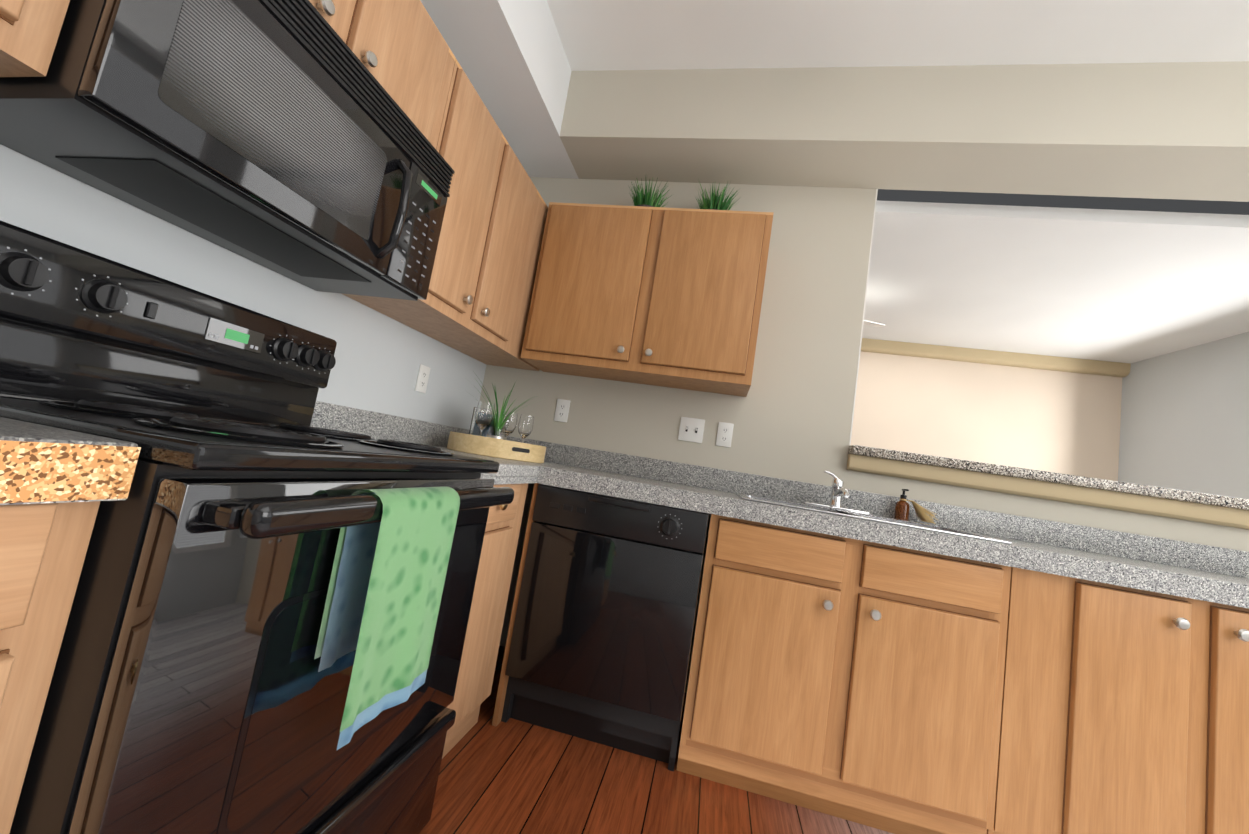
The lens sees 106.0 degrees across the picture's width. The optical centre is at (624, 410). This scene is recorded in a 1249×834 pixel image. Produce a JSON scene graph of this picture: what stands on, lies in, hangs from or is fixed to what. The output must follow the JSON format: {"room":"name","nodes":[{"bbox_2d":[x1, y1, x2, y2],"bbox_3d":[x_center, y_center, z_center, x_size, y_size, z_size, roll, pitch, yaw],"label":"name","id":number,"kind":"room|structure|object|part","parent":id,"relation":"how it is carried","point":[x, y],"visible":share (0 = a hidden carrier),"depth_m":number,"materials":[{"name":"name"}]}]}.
{"room":"kitchen","nodes":[
{"label":"kitchen","id":0,"kind":"room"},
{"bbox_2d":[0,144,485,429],"bbox_3d":[-0.905,-0.386,2.006,0.150,2.860,8.100,8,-6,12],"label":"wall","id":1,"kind":"structure","parent":0,"point":[380,358],"depth_m":1.29,"materials":[{"name":"grey paint"}]},
{"bbox_2d":[0,0,69,76],"bbox_3d":[-0.931,-0.904,0.292,0.350,0.762,0.854,8,-6,12],"label":"upper cabinet","id":2,"kind":"object","parent":1,"relation":"attached to","point":[29,32],"visible":1,"depth_m":0.63,"materials":[{"name":"brown wood"}]},
{"bbox_2d":[309,0,455,148],"bbox_3d":[-0.750,-0.982,1.103,0.350,0.380,0.766,8,-6,12],"label":"upper cabinet","id":3,"kind":"object","parent":1,"relation":"attached to","point":[402,51],"visible":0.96,"depth_m":1.23,"materials":[{"name":"brown wood"}]},
{"bbox_2d":[0,0,454,300],"bbox_3d":[-0.774,-0.588,1.053,0.430,0.409,0.756,8,-6,12],"label":"over-the-range microwave","id":4,"kind":"object","parent":3,"relation":"attached to","point":[287,138],"visible":1,"depth_m":0.87,"materials":[{"name":"black metal"}]},
{"bbox_2d":[415,364,430,392],"bbox_3d":[-0.857,-0.134,2.002,0.008,0.114,0.070,8,-6,12],"label":"outlet","id":5,"kind":"object","parent":1,"relation":"attached to","point":[422,379],"visible":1,"depth_m":2.00,"materials":[{"name":"white plastic"}]},
{"bbox_2d":[341,59,547,370],"bbox_3d":[-0.608,-0.669,1.989,0.350,0.762,1.092,8,-6,12],"label":"upper cabinet","id":6,"kind":"object","parent":1,"relation":"attached to","point":[476,303],"visible":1,"depth_m":1.75,"materials":[{"name":"brown wood"}]},
{"bbox_2d":[420,645,893,833],"bbox_3d":[1.073,1.350,1.389,4.800,0.060,8.100,8,-6,12],"label":"floor","id":7,"kind":"structure","parent":0,"point":[512,776],"depth_m":1.41,"materials":[{"name":"brown wood"}]},
{"bbox_2d":[0,501,99,833],"bbox_3d":[-0.997,0.405,0.108,0.646,0.875,0.884,8,-6,12],"label":"base cabinet","id":8,"kind":"object","parent":7,"relation":"on","point":[43,548],"visible":0.81,"depth_m":0.48,"materials":[{"name":"brown wood"}]},
{"bbox_2d":[0,417,140,504],"bbox_3d":[-0.928,-0.085,0.147,0.634,0.163,0.914,8,-6,12],"label":"countertop","id":9,"kind":"structure","parent":8,"relation":"on","point":[40,464],"depth_m":0.47,"materials":[{"name":"beige stone"}]},
{"bbox_2d":[0,220,513,833],"bbox_3d":[-0.736,0.368,0.913,0.763,1.200,0.756,8,-6,12],"label":"electric range","id":10,"kind":"object","parent":7,"relation":"on","point":[266,626],"visible":1,"depth_m":0.71,"materials":[{"name":"black metal"}]},
{"bbox_2d":[314,486,460,750],"bbox_3d":[-0.399,0.319,0.811,0.080,0.371,0.231,8,-6,12],"label":"tea towel","id":11,"kind":"object","parent":10,"relation":"hanging from","point":[379,582],"depth_m":0.76,"materials":[{"name":"green fabric"}]},
{"bbox_2d":[442,483,527,757],"bbox_3d":[-0.728,0.601,1.518,0.646,0.875,0.474,8,-6,12],"label":"base cabinet","id":12,"kind":"object","parent":7,"relation":"on","point":[485,624],"visible":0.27,"depth_m":1.50,"materials":[{"name":"brown wood"}]},
{"bbox_2d":[492,483,538,726],"bbox_3d":[-0.359,0.696,1.846,0.018,0.873,0.318,8,-6,12],"label":"cabinet filler","id":13,"kind":"object","parent":7,"relation":"on","point":[500,700],"visible":0.29,"depth_m":1.68,"materials":[{"name":"brown wood"}]},
{"bbox_2d":[501,484,708,771],"bbox_3d":[-0.025,0.758,1.906,0.622,0.868,0.649,8,-6,12],"label":"dishwasher","id":14,"kind":"object","parent":7,"relation":"on","point":[600,644],"visible":1,"depth_m":1.62,"materials":[{"name":"black metal"}]},
{"bbox_2d":[676,514,1010,833],"bbox_3d":[0.727,0.858,1.753,0.910,0.875,0.646,8,-6,12],"label":"base cabinet","id":15,"kind":"object","parent":7,"relation":"on","point":[856,681],"visible":0.98,"depth_m":1.47,"materials":[{"name":"brown wood"}]},
{"bbox_2d":[310,401,1248,608],"bbox_3d":[0.688,0.356,1.601,3.297,0.339,1.093,8,-6,12],"label":"countertop","id":16,"kind":"structure","parent":15,"relation":"on","point":[1214,574],"depth_m":1.75,"materials":[{"name":"grey stone"}]},
{"bbox_2d":[447,371,545,462],"bbox_3d":[-0.530,0.029,2.051,0.410,0.342,0.442,8,-6,12],"label":"wood tray","id":17,"kind":"object","parent":16,"relation":"on","point":[491,430],"visible":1,"depth_m":1.93,"materials":[{"name":"brown wood"}]},
{"bbox_3d":[-0.588,0.067,1.945,0.076,0.205,0.076,8,-6,12],"label":"wine glass","id":18,"kind":"part","parent":17,"relation":"part of","materials":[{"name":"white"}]},
{"bbox_3d":[-0.521,0.101,2.092,0.068,0.190,0.068,8,-6,12],"label":"wine glass","id":19,"kind":"part","parent":17,"relation":"part of","materials":[{"name":"white"}]},
{"bbox_3d":[-0.454,0.116,2.123,0.068,0.190,0.068,8,-6,12],"label":"wine glass","id":20,"kind":"part","parent":17,"relation":"part of","materials":[{"name":"white"}]},
{"bbox_3d":[0.880,0.327,1.913,0.250,0.155,0.182,8,-6,12],"label":"faucet single lever","id":21,"kind":"part","parent":16,"relation":"part of","materials":[{"name":"silver metal"}]},
{"bbox_2d":[894,489,937,523],"bbox_3d":[1.218,0.404,1.964,0.138,0.136,0.102,8,-6,12],"label":"soap dispenser","id":22,"kind":"object","parent":16,"relation":"on","point":[902,507],"visible":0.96,"depth_m":1.97,"materials":[{"name":"brown glass"}]},
{"bbox_2d":[987,567,1248,833],"bbox_3d":[1.544,0.970,1.582,0.766,0.875,0.646,8,-6,12],"label":"base cabinet","id":23,"kind":"object","parent":7,"relation":"on","point":[1125,710],"visible":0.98,"depth_m":1.33,"materials":[{"name":"brown wood"}]},
{"bbox_2d":[420,0,1248,201],"bbox_3d":[1.214,-1.489,-0.042,4.500,0.344,4.600,8,-6,12],"label":"soffit","id":24,"kind":"structure","parent":0,"point":[1175,130],"depth_m":1.99,"materials":[{"name":"white paint"}]},
{"bbox_2d":[480,177,1248,692],"bbox_3d":[1.463,0.038,2.147,4.500,2.800,0.165,8,-6,12],"label":"wall","id":25,"kind":"structure","parent":0,"point":[788,417],"depth_m":2.25,"materials":[{"name":"beige paint"}]},
{"bbox_2d":[554,399,570,421],"bbox_3d":[-0.318,0.000,2.400,0.070,0.114,0.008,8,-6,12],"label":"outlet","id":26,"kind":"object","parent":25,"relation":"attached to","point":[562,410],"visible":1,"depth_m":2.40,"materials":[{"name":"white plastic"}]},
{"bbox_2d":[521,202,773,396],"bbox_3d":[0.106,-0.531,2.215,1.031,0.762,0.350,8,-6,12],"label":"upper cabinet","id":27,"kind":"object","parent":25,"relation":"attached to","point":[664,297],"visible":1,"depth_m":2.07,"materials":[{"name":"brown wood"}]},
{"bbox_2d":[629,175,671,206],"bbox_3d":[0.120,-1.012,2.342,0.216,0.215,0.237,8,-6,12],"label":"grass plant","id":28,"kind":"object","parent":27,"relation":"on","point":[641,198],"visible":0.56,"depth_m":2.29,"materials":[{"name":"green plant"}]},
{"bbox_2d":[695,179,739,209],"bbox_3d":[0.442,-0.967,2.290,0.222,0.215,0.240,8,-6,12],"label":"grass plant","id":29,"kind":"object","parent":27,"relation":"on","point":[714,202],"visible":0.56,"depth_m":2.25,"materials":[{"name":"green plant"}]},
{"bbox_2d":[678,417,704,442],"bbox_3d":[0.322,0.092,2.262,0.116,0.114,0.016,8,-6,12],"label":"double light switch","id":30,"kind":"object","parent":25,"relation":"attached to","point":[691,429],"visible":1,"depth_m":2.26,"materials":[{"name":"white plastic"}]},
{"bbox_2d":[716,422,733,446],"bbox_3d":[0.476,0.114,2.233,0.070,0.114,0.008,8,-6,12],"label":"outlet","id":31,"kind":"object","parent":25,"relation":"attached to","point":[724,434],"visible":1,"depth_m":2.23,"materials":[{"name":"white plastic"}]},
{"bbox_2d":[849,189,877,445],"bbox_3d":[1.159,-0.611,2.294,0.006,1.590,0.167,8,-6,12],"label":"jamb","id":32,"kind":"structure","parent":25,"relation":"attached to","point":[863,318],"depth_m":2.19,"materials":[{"name":"white paint"}]},
{"bbox_2d":[846,445,1248,528],"bbox_3d":[2.315,0.400,1.932,2.664,0.110,0.290,8,-6,12],"label":"sill","id":33,"kind":"structure","parent":25,"relation":"on","point":[1173,503],"depth_m":1.92,"materials":[{"name":"stone"}]},
{"bbox_2d":[547,0,1248,70],"bbox_3d":[1.246,-1.687,-0.021,4.500,0.060,4.600,8,-6,12],"label":"ceiling","id":34,"kind":"structure","parent":0,"point":[601,35],"depth_m":1.85,"materials":[{"name":"white paint"}]},
{"bbox_2d":[851,351,1121,480],"bbox_3d":[1.865,0.528,4.388,4.500,2.440,0.150,8,-6,12],"label":"wall","id":35,"kind":"structure","parent":0,"point":[1068,423],"depth_m":4.12,"materials":[{"name":"paint"}]},
{"bbox_2d":[861,338,1130,377],"bbox_3d":[2.027,-0.634,4.403,4.500,0.105,0.075,8,-6,12],"label":"crown molding","id":36,"kind":"structure","parent":35,"relation":"attached to","point":[1071,365],"depth_m":4.11,"materials":[{"name":"beige paint"}]},
{"bbox_2d":[862,200,1248,362],"bbox_3d":[1.955,-0.777,3.964,4.500,0.060,3.335,8,-6,12],"label":"ceiling","id":37,"kind":"structure","parent":0,"point":[1126,286],"depth_m":2.78,"materials":[{"name":"white paint"}]},
{"bbox_2d":[863,320,884,326],"bbox_3d":[1.229,-0.713,3.268,1.208,0.440,1.270,8,-6,12],"label":"ceiling fan","id":38,"kind":"object","parent":37,"relation":"hanging from","point":[870,323],"visible":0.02,"depth_m":3.34,"materials":[{"name":"white"}]},
{"bbox_2d":[1118,332,1248,498],"bbox_3d":[3.606,0.232,1.062,0.150,2.860,8.100,8,-6,12],"label":"wall","id":39,"kind":"structure","parent":0,"point":[1184,424],"depth_m":3.35,"materials":[{"name":"grey paint"}]}
]}

